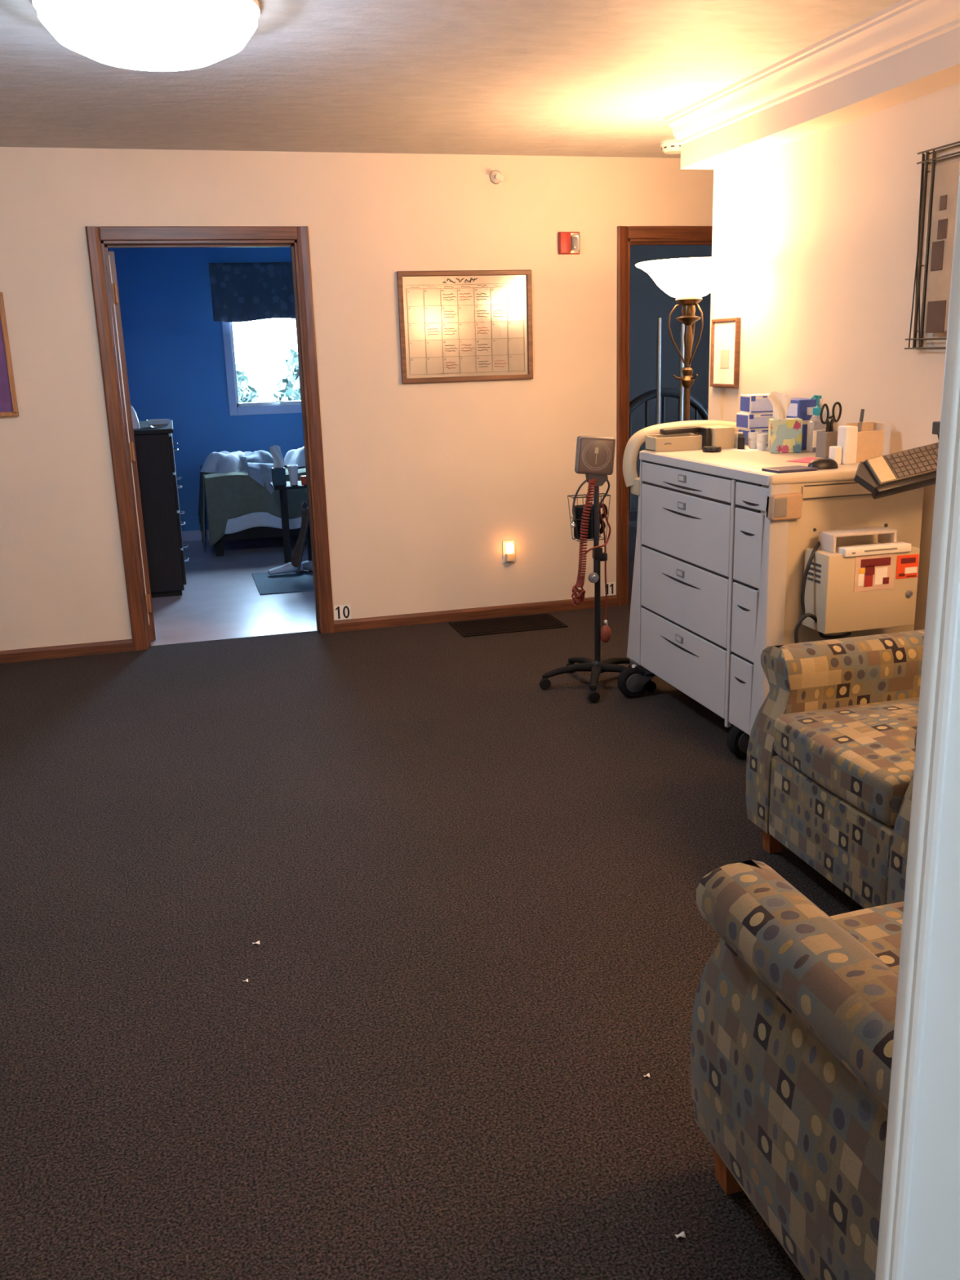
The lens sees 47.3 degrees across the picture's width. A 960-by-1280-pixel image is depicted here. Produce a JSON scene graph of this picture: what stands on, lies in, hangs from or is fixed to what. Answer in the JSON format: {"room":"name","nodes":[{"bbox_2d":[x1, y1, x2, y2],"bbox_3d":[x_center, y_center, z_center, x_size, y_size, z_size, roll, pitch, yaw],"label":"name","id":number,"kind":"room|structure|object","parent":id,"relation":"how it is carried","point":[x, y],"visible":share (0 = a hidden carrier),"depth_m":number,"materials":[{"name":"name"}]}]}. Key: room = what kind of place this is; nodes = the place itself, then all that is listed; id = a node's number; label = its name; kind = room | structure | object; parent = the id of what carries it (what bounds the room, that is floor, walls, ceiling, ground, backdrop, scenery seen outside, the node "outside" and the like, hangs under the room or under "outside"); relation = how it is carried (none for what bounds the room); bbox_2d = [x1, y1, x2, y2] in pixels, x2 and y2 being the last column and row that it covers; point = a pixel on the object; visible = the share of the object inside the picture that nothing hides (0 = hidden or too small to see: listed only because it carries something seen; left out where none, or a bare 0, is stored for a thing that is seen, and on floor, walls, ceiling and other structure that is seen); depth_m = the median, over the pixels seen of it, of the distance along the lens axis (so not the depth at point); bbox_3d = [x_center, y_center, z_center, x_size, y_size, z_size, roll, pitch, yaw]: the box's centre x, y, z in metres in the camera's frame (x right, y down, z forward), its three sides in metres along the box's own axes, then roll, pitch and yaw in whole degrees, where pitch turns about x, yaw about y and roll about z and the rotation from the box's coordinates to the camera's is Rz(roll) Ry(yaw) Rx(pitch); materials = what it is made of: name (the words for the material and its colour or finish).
{"room":"nursing home lounge","nodes":[
{"label":"nursing home lounge","id":0,"kind":"room"},
{"bbox_2d":[107,247,304,531],"bbox_3d":[-1.756,-2.109,9.185,3.000,2.446,0.140,-6,15,-14],"label":"wall","id":1,"kind":"structure","parent":0,"point":[174,343],"depth_m":8.88,"materials":[{"name":"paint"}]},
{"bbox_2d":[182,529,209,541],"bbox_3d":[-1.701,-0.950,9.413,2.760,0.085,0.012,-6,15,-14],"label":"baseboard","id":2,"kind":"structure","parent":1,"relation":"attached to","point":[188,535],"depth_m":9.22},
{"bbox_2d":[208,262,295,322],"bbox_3d":[-1.666,-2.820,8.875,1.001,0.457,0.063,-6,15,-14],"label":"window valance","id":3,"kind":"object","parent":1,"relation":"attached to","point":[241,292],"visible":0.64,"depth_m":8.84,"materials":[{"name":"fabric"}]},
{"bbox_2d":[222,321,302,415],"bbox_3d":[-1.721,-2.468,9.064,0.789,1.165,0.135,-6,15,-14],"label":"window","id":4,"kind":"structure","parent":1,"relation":"in","point":[236,408],"depth_m":9.06,"materials":[{"name":"white plastic"}]},
{"bbox_2d":[0,146,713,650],"bbox_3d":[-0.359,-1.292,5.905,6.300,2.446,0.120,-6,15,-14],"label":"wall","id":5,"kind":"structure","parent":0,"point":[426,484],"depth_m":5.70,"materials":[{"name":"paint"}]},
{"bbox_2d":[0,292,18,417],"bbox_3d":[-2.537,-1.344,5.197,0.579,0.578,0.024,-6,15,-14],"label":"framed painting","id":6,"kind":"object","parent":5,"relation":"attached to","point":[8,401],"visible":1,"depth_m":5.28},
{"bbox_2d":[0,639,133,663],"bbox_3d":[-2.523,0.095,5.569,1.458,0.062,0.016,-6,15,-14],"label":"baseboard","id":7,"kind":"structure","parent":5,"relation":"attached to","point":[126,645],"depth_m":5.66,"materials":[{"name":"brown wood"}]},
{"bbox_2d":[85,226,334,651],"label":"door frame","id":8,"kind":"structure","parent":5,"relation":"in","point":[102,261],"depth_m":5.56,"materials":[{"name":"brown wood"}]},
{"bbox_2d":[333,604,351,620],"bbox_3d":[-0.755,-0.152,6.016,0.092,0.083,0.002,-6,15,-14],"label":"sticker","id":9,"kind":"object","parent":5,"relation":"attached to","point":[340,611],"visible":1,"depth_m":6.02,"materials":[{"name":"paper"}]},
{"bbox_2d":[396,269,533,383],"bbox_3d":[-0.070,-1.665,5.816,0.727,0.565,0.022,-6,15,-14],"label":"calendar board","id":10,"kind":"object","parent":5,"relation":"attached to","point":[455,326],"visible":1,"depth_m":5.81,"materials":[{"name":"paper"}]},
{"bbox_2d":[333,595,617,631],"bbox_3d":[0.000,-0.153,6.223,1.665,0.062,0.016,-6,15,-14],"label":"baseboard","id":11,"kind":"structure","parent":5,"relation":"attached to","point":[360,624],"depth_m":6.20,"materials":[{"name":"brown wood"}]},
{"bbox_2d":[489,169,505,183],"bbox_3d":[0.091,-2.394,5.652,0.068,0.068,0.071,-6,15,-14],"label":"sprinkler head","id":12,"kind":"object","parent":5,"relation":"attached to","point":[495,176],"visible":1,"depth_m":5.67},
{"bbox_2d":[502,540,515,563],"bbox_3d":[0.168,-0.495,6.168,0.070,0.125,0.045,-6,15,-14],"label":"night light","id":13,"kind":"object","parent":5,"relation":"attached to","point":[508,548],"visible":1,"depth_m":6.17,"materials":[{"name":"white plastic"}]},
{"bbox_2d":[558,231,580,254],"bbox_3d":[0.481,-2.119,5.845,0.121,0.113,0.045,-6,15,-14],"label":"fire alarm strobe","id":14,"kind":"object","parent":5,"relation":"attached to","point":[569,242],"visible":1,"depth_m":5.83,"materials":[{"name":"red plastic"}]},
{"bbox_2d":[604,582,615,595],"bbox_3d":[0.760,-0.298,6.409,0.071,0.076,0.002,-6,15,-14],"label":"sticker","id":15,"kind":"object","parent":5,"relation":"attached to","point":[611,587],"visible":0.88,"depth_m":6.41,"materials":[{"name":"paper"}]},
{"bbox_2d":[616,226,712,605],"bbox_3d":[1.260,-1.280,6.358,1.045,2.098,0.147,-6,15,-14],"label":"door frame","id":16,"kind":"structure","parent":5,"relation":"in","point":[642,235],"depth_m":6.08,"materials":[{"name":"brown wood"}]},
{"bbox_2d":[0,525,863,1279],"bbox_3d":[0.390,0.455,4.078,6.500,0.050,12.000,-6,15,-14],"label":"floor","id":17,"kind":"structure","parent":0,"point":[466,886],"depth_m":2.78,"materials":[{"name":"carpet"}]},
{"bbox_2d":[133,419,189,597],"bbox_3d":[-2.267,-0.901,7.367,0.538,1.062,1.120,-6,15,-14],"label":"dresser","id":18,"kind":"object","parent":17,"relation":"on","point":[154,449],"visible":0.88,"depth_m":6.89,"materials":[{"name":"brown wood"}]},
{"bbox_2d":[130,405,139,429],"bbox_3d":[-2.196,-1.404,6.896,0.090,0.145,0.090,-6,15,-14],"label":"figurine","id":19,"kind":"object","parent":18,"relation":"on","point":[135,419],"visible":0.35,"depth_m":6.88,"materials":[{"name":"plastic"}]},
{"bbox_2d":[146,418,171,426],"bbox_3d":[-2.062,-1.392,7.033,0.156,0.045,0.156,-6,15,-14],"label":"glass dish","id":20,"kind":"object","parent":18,"relation":"on","point":[157,422],"visible":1,"depth_m":6.98,"materials":[{"name":"clear glass"}]},
{"bbox_2d":[214,526,300,556],"bbox_3d":[-1.243,-1.117,8.983,1.900,0.600,0.860,-6,15,-14],"label":"bed","id":21,"kind":"object","parent":17,"relation":"on","point":[257,532],"visible":0.19,"depth_m":8.46,"materials":[{"name":"brown wood"}]},
{"bbox_2d":[198,465,308,546],"bbox_3d":[-1.438,-1.156,8.886,1.658,0.560,0.920,-6,15,-14],"label":"blanket","id":22,"kind":"object","parent":21,"relation":"on","point":[233,495],"visible":0.24,"depth_m":8.35,"materials":[{"name":"fabric"}]},
{"bbox_2d":[200,450,244,472],"bbox_3d":[-1.973,-1.403,8.557,0.430,0.142,0.514,-6,15,-14],"label":"pillow","id":23,"kind":"object","parent":22,"relation":"on","point":[224,461],"visible":0.8,"depth_m":8.44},
{"bbox_2d":[238,450,273,471],"bbox_3d":[-1.765,-1.415,8.576,0.404,0.143,0.474,-6,15,-14],"label":"pillow","id":24,"kind":"object","parent":22,"relation":"on","point":[258,456],"visible":0.63,"depth_m":8.47,"materials":[{"name":"grey fabric"}]},
{"bbox_2d":[247,462,274,494],"bbox_3d":[-1.663,-1.235,8.374,0.212,0.247,0.099,-6,15,-14],"label":"jacket sleeve","id":25,"kind":"object","parent":22,"relation":"hanging from","point":[260,473],"visible":0.79,"depth_m":8.34,"materials":[{"name":"grey fabric"}]},
{"bbox_2d":[284,446,305,466],"bbox_3d":[-1.410,-1.488,8.808,0.366,0.146,0.423,-6,15,-14],"label":"bedding","id":26,"kind":"object","parent":22,"relation":"on","point":[293,457],"visible":0.34,"depth_m":8.68,"materials":[{"name":"white fabric"}]},
{"bbox_2d":[224,511,301,533],"bbox_3d":[-1.313,-0.946,8.518,1.500,0.150,0.038,-6,15,-14],"label":"sheet","id":27,"kind":"object","parent":21,"relation":"on","point":[245,522],"visible":0.4,"depth_m":8.40,"materials":[{"name":"white fabric"}]},
{"bbox_2d":[252,569,314,595],"bbox_3d":[-1.108,-0.417,7.465,0.830,0.008,0.740,-6,15,-14],"label":"floor mat","id":28,"kind":"object","parent":17,"relation":"on","point":[290,582],"visible":0.44,"depth_m":7.36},
{"bbox_2d":[267,562,302,574],"bbox_3d":[-1.356,-0.503,7.620,0.235,0.075,0.084,-8,16,-23],"label":"shoe","id":29,"kind":"object","parent":28,"relation":"on","point":[288,567],"visible":0.79,"depth_m":7.59,"materials":[{"name":"white fabric"}]},
{"bbox_2d":[301,560,312,571],"bbox_3d":[-1.237,-0.530,7.708,0.235,0.075,0.084,10,19,37],"label":"shoe","id":30,"kind":"object","parent":28,"relation":"on","point":[307,565],"visible":0.37,"depth_m":7.65,"materials":[{"name":"grey fabric"}]},
{"bbox_2d":[306,524,312,572],"bbox_3d":[-0.964,-0.898,7.470,0.440,0.912,0.420,-6,15,-14],"label":"chair","id":31,"kind":"object","parent":28,"relation":"on","point":[308,540],"visible":0.04,"depth_m":7.64,"materials":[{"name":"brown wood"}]},
{"bbox_2d":[291,501,309,573],"bbox_3d":[-1.211,-0.702,7.396,0.152,0.442,0.404,-6,15,-14],"label":"coat","id":32,"kind":"object","parent":31,"relation":"on","point":[296,557],"visible":0.99,"depth_m":7.34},
{"bbox_2d":[270,480,306,563],"bbox_3d":[-1.250,-0.845,7.964,0.475,0.592,0.350,-6,15,-14],"label":"bedside table","id":33,"kind":"object","parent":17,"relation":"on","point":[282,489],"visible":0.32,"depth_m":7.81,"materials":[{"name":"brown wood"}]},
{"bbox_2d":[269,444,286,485],"bbox_3d":[-1.432,-1.241,7.764,0.095,0.285,0.100,-6,15,-14],"label":"tissue box","id":34,"kind":"object","parent":33,"relation":"on","point":[278,471],"visible":1,"depth_m":7.74,"materials":[{"name":"paper"}]},
{"bbox_2d":[287,465,297,484],"bbox_3d":[-1.325,-1.171,7.780,0.074,0.135,0.074,-6,15,-14],"label":"paper cup","id":35,"kind":"object","parent":33,"relation":"on","point":[292,469],"visible":1,"depth_m":7.76,"materials":[{"name":"white paper"}]},
{"bbox_2d":[300,475,306,484],"bbox_3d":[-1.252,-1.137,7.788,0.044,0.060,0.044,-6,15,-14],"label":"pill bottle","id":36,"kind":"object","parent":33,"relation":"on","point":[304,482],"visible":0.88,"depth_m":7.77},
{"bbox_2d":[448,613,568,637],"bbox_3d":[0.152,-0.085,6.051,0.590,0.009,0.330,-6,15,-14],"label":"floor vent","id":37,"kind":"object","parent":17,"relation":"in","point":[540,621],"visible":1,"depth_m":6.03,"materials":[{"name":"metal"}]},
{"bbox_2d":[539,435,656,702],"bbox_3d":[0.500,-0.336,4.789,0.504,1.107,0.493,-6,15,-14],"label":"stand","id":38,"kind":"object","parent":17,"relation":"on","point":[594,455],"visible":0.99,"depth_m":4.74,"materials":[{"name":"black plastic"}]},
{"bbox_2d":[567,493,610,542],"bbox_3d":[0.477,-0.537,4.793,0.173,0.194,0.075,-6,15,-14],"label":"wire basket","id":39,"kind":"object","parent":38,"relation":"on","point":[574,498],"depth_m":4.76,"materials":[{"name":"black metal"}]},
{"bbox_2d":[573,503,608,539],"bbox_3d":[0.488,-0.522,4.799,0.151,0.152,0.058,-6,15,-14],"label":"pressure cuff","id":40,"kind":"object","parent":38,"relation":"in","point":[579,508],"visible":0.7,"depth_m":4.77,"materials":[{"name":"fabric"}]},
{"bbox_2d":[628,388,708,521],"bbox_3d":[1.234,-1.087,7.404,0.793,1.197,0.056,-6,15,-14],"label":"headboard","id":41,"kind":"object","parent":17,"relation":"on","point":[699,408],"visible":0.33,"depth_m":7.27,"materials":[{"name":"black metal"}]},
{"bbox_2d":[656,317,684,424],"bbox_3d":[1.226,-1.235,7.097,0.184,1.640,0.025,-6,15,-14],"label":"metal pole","id":42,"kind":"object","parent":17,"relation":"on","point":[659,319],"visible":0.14,"depth_m":6.96,"materials":[{"name":"metal"}]},
{"bbox_2d":[675,1231,685,1238],"bbox_3d":[0.340,1.009,1.856,0.016,0.007,0.008,-6,15,-14],"label":"paper scrap","id":43,"kind":"object","parent":17,"relation":"on","point":[682,1233],"visible":1,"depth_m":1.86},
{"bbox_2d":[635,257,744,421],"bbox_3d":[0.942,-0.773,5.015,0.470,1.818,0.470,-6,15,-14],"label":"lamp","id":44,"kind":"object","parent":17,"relation":"on","point":[687,280],"visible":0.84,"depth_m":4.72,"materials":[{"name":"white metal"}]},
{"bbox_2d":[617,420,924,758],"bbox_3d":[1.033,-0.244,4.296,0.718,1.154,1.243,-6,15,-14],"label":"cart","id":45,"kind":"object","parent":17,"relation":"on","point":[722,540],"visible":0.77,"depth_m":3.96,"materials":[{"name":"white plastic"}]},
{"bbox_2d":[645,432,702,452],"bbox_3d":[0.799,-0.814,4.507,0.207,0.062,0.114,-6,15,-14],"label":"desk tray","id":46,"kind":"object","parent":45,"relation":"on","point":[680,442],"visible":1,"depth_m":4.47,"materials":[{"name":"beige plastic"}]},
{"bbox_2d":[659,426,711,448],"bbox_3d":[0.839,-0.824,4.486,0.183,0.090,0.100,-6,15,-14],"label":"hole punch","id":47,"kind":"object","parent":45,"relation":"on","point":[704,432],"visible":0.8,"depth_m":4.47,"materials":[{"name":"black plastic"}]},
{"bbox_2d":[702,445,720,452],"bbox_3d":[0.928,-0.763,4.382,0.072,0.020,0.072,-6,15,-14],"label":"tape roll","id":48,"kind":"object","parent":45,"relation":"on","point":[710,448],"visible":1,"depth_m":4.36,"materials":[{"name":"black plastic"}]},
{"bbox_2d":[700,425,735,448],"bbox_3d":[0.980,-0.837,4.525,0.095,0.088,0.135,-6,15,-14],"label":"file box","id":49,"kind":"object","parent":45,"relation":"on","point":[722,436],"visible":0.67,"depth_m":4.46,"materials":[{"name":"beige plastic"}]},
{"bbox_2d":[721,446,768,452],"bbox_3d":[1.089,-0.777,4.452,0.170,0.002,0.210,-8,16,-23],"label":"paper sheet","id":50,"kind":"object","parent":45,"relation":"on","point":[746,449],"visible":0.43,"depth_m":4.41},
{"bbox_2d":[734,431,742,448],"bbox_3d":[1.058,-0.823,4.505,0.045,0.063,0.044,-6,15,-14],"label":"cup stack","id":51,"kind":"object","parent":50,"relation":"on","point":[735,433],"visible":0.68,"depth_m":4.49,"materials":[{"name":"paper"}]},
{"bbox_2d":[734,440,737,448],"bbox_3d":[1.059,-0.807,4.510,0.045,0.029,0.044,-6,15,-14],"label":"cup","id":52,"kind":"object","parent":51,"relation":"on","point":[735,442],"depth_m":4.49,"materials":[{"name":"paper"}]},
{"bbox_2d":[737,433,744,448],"bbox_3d":[1.059,-0.806,4.441,0.028,0.062,0.028,-6,15,-14],"label":"bottle","id":53,"kind":"object","parent":50,"relation":"on","point":[740,436],"visible":1,"depth_m":4.43,"materials":[{"name":"plastic"}]},
{"bbox_2d":[747,431,759,448],"bbox_3d":[1.113,-0.813,4.459,0.045,0.063,0.044,-6,15,-14],"label":"cup stack","id":54,"kind":"object","parent":50,"relation":"on","point":[752,437],"visible":0.86,"depth_m":4.44,"materials":[{"name":"plastic"}]},
{"bbox_2d":[747,440,756,448],"bbox_3d":[1.113,-0.796,4.463,0.045,0.029,0.044,-6,15,-14],"label":"cup","id":55,"kind":"object","parent":54,"relation":"on","point":[752,444],"depth_m":4.45,"materials":[{"name":"plastic"}]},
{"bbox_2d":[747,431,759,435],"bbox_3d":[1.112,-0.829,4.455,0.045,0.029,0.044,-6,15,-14],"label":"cup","id":56,"kind":"object","parent":54,"relation":"on","point":[751,433],"depth_m":4.44,"materials":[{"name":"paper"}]},
{"bbox_2d":[755,433,767,449],"bbox_3d":[1.127,-0.793,4.383,0.045,0.063,0.044,-6,15,-14],"label":"cup stack","id":57,"kind":"object","parent":50,"relation":"on","point":[761,438],"visible":1,"depth_m":4.37,"materials":[{"name":"plastic"}]},
{"bbox_2d":[755,433,767,436],"bbox_3d":[1.127,-0.809,4.378,0.045,0.029,0.044,-6,15,-14],"label":"cup","id":58,"kind":"object","parent":57,"relation":"on","point":[757,434],"depth_m":4.36,"materials":[{"name":"plastic"}]},
{"bbox_2d":[755,435,767,438],"bbox_3d":[1.127,-0.801,4.381,0.045,0.029,0.044,-6,15,-14],"label":"cup","id":59,"kind":"object","parent":57,"relation":"on","point":[757,437],"depth_m":4.36,"materials":[{"name":"plastic"}]},
{"bbox_2d":[755,437,767,440],"bbox_3d":[1.127,-0.793,4.383,0.045,0.029,0.044,-6,15,-14],"label":"cup","id":60,"kind":"object","parent":57,"relation":"on","point":[757,438],"depth_m":4.36,"materials":[{"name":"plastic"}]},
{"bbox_2d":[755,442,767,449],"bbox_3d":[1.128,-0.777,4.387,0.045,0.029,0.044,-6,15,-14],"label":"cup","id":61,"kind":"object","parent":57,"relation":"on","point":[760,446],"depth_m":4.37,"materials":[{"name":"plastic"}]},
{"bbox_2d":[640,446,864,484],"bbox_3d":[1.094,-0.673,4.131,0.602,0.036,1.072,-6,15,-14],"label":"countertop","id":62,"kind":"structure","parent":45,"relation":"on","point":[753,461],"depth_m":3.90,"materials":[{"name":"laminate"}]},
{"bbox_2d":[738,428,768,446],"bbox_3d":[1.177,-0.852,4.590,0.152,0.072,0.122,-4,15,-9],"label":"glove box","id":63,"kind":"object","parent":45,"relation":"on","point":[745,432],"visible":0.19,"depth_m":4.54,"materials":[{"name":"cardboard"}]},
{"bbox_2d":[736,413,773,429],"bbox_3d":[1.165,-0.916,4.570,0.152,0.062,0.122,-4,15,-10],"label":"glove box","id":64,"kind":"object","parent":63,"relation":"on","point":[744,420],"visible":0.6,"depth_m":4.51,"materials":[{"name":"cardboard"}]},
{"bbox_2d":[740,393,785,413],"bbox_3d":[1.175,-0.984,4.556,0.152,0.074,0.122,-3,15,-6],"label":"glove box","id":65,"kind":"object","parent":64,"relation":"on","point":[760,403],"visible":0.58,"depth_m":4.50,"materials":[{"name":"cardboard"}]},
{"bbox_2d":[767,391,802,453],"bbox_3d":[1.179,-0.851,4.264,0.135,0.234,0.116,1,15,9],"label":"tissue box","id":66,"kind":"object","parent":45,"relation":"on","point":[784,434],"visible":1,"depth_m":4.23,"materials":[{"name":"multicoloured cardboard"}]},
{"bbox_2d":[761,465,817,473],"bbox_3d":[1.032,-0.569,3.652,0.150,0.009,0.103,-6,15,-17],"label":"notebook","id":67,"kind":"object","parent":45,"relation":"on","point":[797,468],"visible":1,"depth_m":3.62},
{"bbox_2d":[786,397,817,449],"bbox_3d":[1.275,-0.869,4.399,0.092,0.195,0.162,-6,15,-14],"label":"carton","id":68,"kind":"object","parent":45,"relation":"on","point":[802,408],"visible":0.29,"depth_m":4.32,"materials":[{"name":"cardboard"}]},
{"bbox_2d":[786,457,817,462],"bbox_3d":[1.160,-0.644,3.911,0.070,0.013,0.110,-11,17,-31],"label":"sticky note","id":69,"kind":"object","parent":45,"relation":"on","point":[806,460],"visible":0.81,"depth_m":3.91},
{"bbox_2d":[806,395,826,452],"bbox_3d":[1.296,-0.834,4.222,0.072,0.217,0.055,-6,15,-14],"label":"pump bottle","id":70,"kind":"object","parent":45,"relation":"on","point":[815,424],"visible":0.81,"depth_m":4.21,"materials":[{"name":"clear plastic"}]},
{"bbox_2d":[807,457,838,469],"bbox_3d":[1.152,-0.594,3.680,0.110,0.032,0.066,-6,15,-14],"label":"computer mouse","id":71,"kind":"object","parent":45,"relation":"on","point":[822,463],"visible":0.98,"depth_m":3.66,"materials":[{"name":"black plastic"}]},
{"bbox_2d":[794,541,851,643],"bbox_3d":[1.145,-0.127,3.636,0.100,0.417,0.229,12,20,43],"label":"cable","id":72,"kind":"object","parent":45,"relation":"attached to","point":[803,615],"visible":0.8,"depth_m":3.60,"materials":[{"name":"plastic"}]},
{"bbox_2d":[815,430,837,457],"bbox_3d":[1.284,-0.721,4.033,0.064,0.095,0.064,-6,15,-14],"label":"pen cup","id":73,"kind":"object","parent":45,"relation":"on","point":[824,440],"visible":0.57,"depth_m":4.00,"materials":[{"name":"beige plastic"}]},
{"bbox_2d":[819,401,841,431],"bbox_3d":[1.282,-0.812,4.010,0.088,0.115,0.014,-6,15,-14],"label":"scissors","id":74,"kind":"object","parent":73,"relation":"on","point":[829,425],"visible":1,"depth_m":4.00,"materials":[{"name":"black plastic"}]},
{"bbox_2d":[801,483,871,498],"bbox_3d":[1.239,-0.503,3.649,0.375,0.041,0.010,-6,15,-14],"label":"shelf","id":75,"kind":"object","parent":45,"relation":"attached to","point":[809,491],"depth_m":3.63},
{"bbox_2d":[828,425,857,464],"bbox_3d":[1.258,-0.675,3.795,0.077,0.128,0.055,-6,15,-14],"label":"dispenser","id":76,"kind":"object","parent":45,"relation":"on","point":[845,452],"visible":0.85,"depth_m":3.78,"materials":[{"name":"plastic"}]},
{"bbox_2d":[801,526,919,634],"bbox_3d":[1.266,-0.205,3.637,0.342,0.322,0.156,-6,15,-14],"label":"sharps container","id":77,"kind":"object","parent":45,"relation":"attached to","point":[851,588],"visible":0.98,"depth_m":3.58,"materials":[{"name":"grey plastic"}]},
{"bbox_2d":[836,541,911,556],"bbox_3d":[1.282,-0.295,3.563,0.245,0.026,0.050,-6,15,-14],"label":"tray","id":78,"kind":"object","parent":77,"relation":"on","point":[891,548],"depth_m":3.55,"materials":[{"name":"white plastic"}]},
{"bbox_2d":[845,422,884,462],"bbox_3d":[1.358,-0.701,3.875,0.115,0.132,0.065,-6,15,-14],"label":"file box","id":79,"kind":"object","parent":45,"relation":"on","point":[870,440],"visible":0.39,"depth_m":3.85,"materials":[{"name":"plastic"}]},
{"bbox_2d":[857,408,864,431],"bbox_3d":[1.344,-0.729,3.879,0.012,0.174,0.041,13,20,43],"label":"marker pen","id":80,"kind":"object","parent":79,"relation":"in","point":[862,411],"visible":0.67,"depth_m":3.87,"materials":[{"name":"grey plastic"}]},
{"bbox_2d":[853,421,940,498],"bbox_3d":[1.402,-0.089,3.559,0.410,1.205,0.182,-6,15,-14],"label":"keyboard","id":81,"kind":"object","parent":45,"relation":"on","point":[903,471],"visible":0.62,"depth_m":3.44,"materials":[{"name":"black plastic"}]},
{"bbox_2d":[857,462,878,486],"bbox_3d":[1.390,-0.555,3.485,0.375,0.146,0.089,-6,15,-14],"label":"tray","id":82,"kind":"object","parent":81,"relation":"on","point":[868,471],"depth_m":3.43,"materials":[{"name":"plastic"}]},
{"bbox_2d":[690,860,903,1279],"bbox_3d":[0.869,0.606,1.642,0.856,0.865,0.822,-6,15,-14],"label":"armchair","id":83,"kind":"object","parent":17,"relation":"on","point":[793,1016],"visible":0.85,"depth_m":1.63,"materials":[{"name":"fabric"}]},
{"bbox_2d":[830,901,903,974],"bbox_3d":[0.844,0.600,1.736,0.548,0.144,0.632,-6,15,-14],"label":"seat cushion","id":84,"kind":"object","parent":83,"relation":"on","point":[878,929],"depth_m":1.90,"materials":[{"name":"fabric"}]},
{"bbox_2d":[746,629,924,908],"bbox_3d":[1.271,0.262,2.909,0.822,0.865,0.856,-6,15,-14],"label":"armchair","id":85,"kind":"object","parent":17,"relation":"on","point":[832,745],"visible":0.62,"depth_m":2.95,"materials":[{"name":"fabric"}]},
{"bbox_2d":[773,697,919,826],"bbox_3d":[1.180,0.287,2.890,0.632,0.144,0.548,-6,15,-14],"label":"seat cushion","id":86,"kind":"object","parent":85,"relation":"on","point":[859,753],"depth_m":2.82,"materials":[{"name":"fabric"}]},
{"bbox_2d":[0,0,902,158],"bbox_3d":[0.351,-1.989,3.501,6.600,0.080,12.100,-6,15,-14],"label":"ceiling","id":87,"kind":"structure","parent":0,"point":[528,77],"depth_m":4.00,"materials":[{"name":"paint"}]},
{"bbox_2d":[31,0,260,71],"bbox_3d":[-0.935,-1.726,3.117,0.620,0.158,0.620,-6,15,-14],"label":"ceiling light","id":88,"kind":"object","parent":87,"relation":"attached to","point":[144,35],"visible":1,"depth_m":2.98,"materials":[{"name":"glass"}]},
{"bbox_2d":[660,138,680,154],"bbox_3d":[0.972,-2.453,5.453,0.148,0.050,0.148,-6,15,-14],"label":"smoke detector","id":89,"kind":"object","parent":87,"relation":"attached to","point":[669,146],"visible":0.7,"depth_m":5.41,"materials":[{"name":"white plastic"}]},
{"bbox_2d":[664,0,959,145],"bbox_3d":[1.423,-1.768,2.909,0.080,0.111,4.240,-6,15,-14],"label":"crown molding","id":90,"kind":"structure","parent":87,"relation":"attached to","point":[904,24],"depth_m":3.76,"materials":[{"name":"paint"}]},
{"bbox_2d":[628,244,711,525],"bbox_3d":[1.385,-1.836,7.781,2.300,2.446,2.720,-6,15,-14],"label":"wall","id":91,"kind":"structure","parent":0,"point":[648,302],"depth_m":9.01,"materials":[{"name":"paint"}]},
{"bbox_2d":[707,82,959,630],"bbox_3d":[2.585,-0.750,3.497,1.930,2.446,4.240,-6,15,-14],"label":"wall","id":92,"kind":"structure","parent":0,"point":[824,225],"depth_m":4.11,"materials":[{"name":"paint"}]},
{"bbox_2d":[710,317,741,387],"bbox_3d":[1.122,-1.316,5.020,0.022,0.304,0.245,-6,15,-14],"label":"framed print","id":93,"kind":"object","parent":92,"relation":"attached to","point":[725,332],"visible":1,"depth_m":5.01,"materials":[{"name":"paper"}]},
{"bbox_2d":[680,26,959,169],"bbox_3d":[1.543,-1.731,2.952,0.165,0.211,4.240,-6,15,-14],"label":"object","id":94,"kind":"structure","parent":92,"relation":"attached to","point":[933,64],"depth_m":3.83,"materials":[{"name":"paint"}]},
{"bbox_2d":[904,141,959,349],"bbox_3d":[1.548,-1.218,3.364,0.049,0.621,0.651,-6,15,-14],"label":"wall art","id":95,"kind":"object","parent":92,"relation":"attached to","point":[946,175],"visible":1,"depth_m":3.55,"materials":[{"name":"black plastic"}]},
{"bbox_3d":[1.348,-0.052,0.975,2.085,2.446,0.108,-6,15,-14],"label":"wall","id":96,"kind":"structure","parent":0,"visible":0},
{"bbox_2d":[875,168,959,1279],"bbox_3d":[0.337,0.184,0.681,0.165,2.200,0.018,-6,15,-14],"label":"trim","id":97,"kind":"structure","parent":96,"relation":"attached to","point":[919,1234],"depth_m":0.66,"materials":[{"name":"white paint"}]},
{"label":"outside","id":98,"kind":"structure","parent":0,"visible":0},
{"bbox_3d":[-4.306,-4.820,26.820,34.000,0.100,35.300,-6,15,-14],"label":"ground","id":99,"kind":"structure","parent":98,"visible":0},
{"bbox_2d":[235,362,262,402],"bbox_3d":[-2.946,-2.291,12.702,1.037,1.969,1.051,-6,15,-14],"label":"bush","id":100,"kind":"object","parent":99,"relation":"on","point":[242,380],"visible":0.06,"depth_m":12.52,"materials":[{"name":"green plant"}]},
{"bbox_2d":[273,347,301,400],"bbox_3d":[-2.007,-2.549,13.326,1.116,2.086,1.117,-6,15,-14],"label":"bush","id":101,"kind":"object","parent":99,"relation":"on","point":[291,391],"visible":0.15,"depth_m":13.04,"materials":[{"name":"green plant"}]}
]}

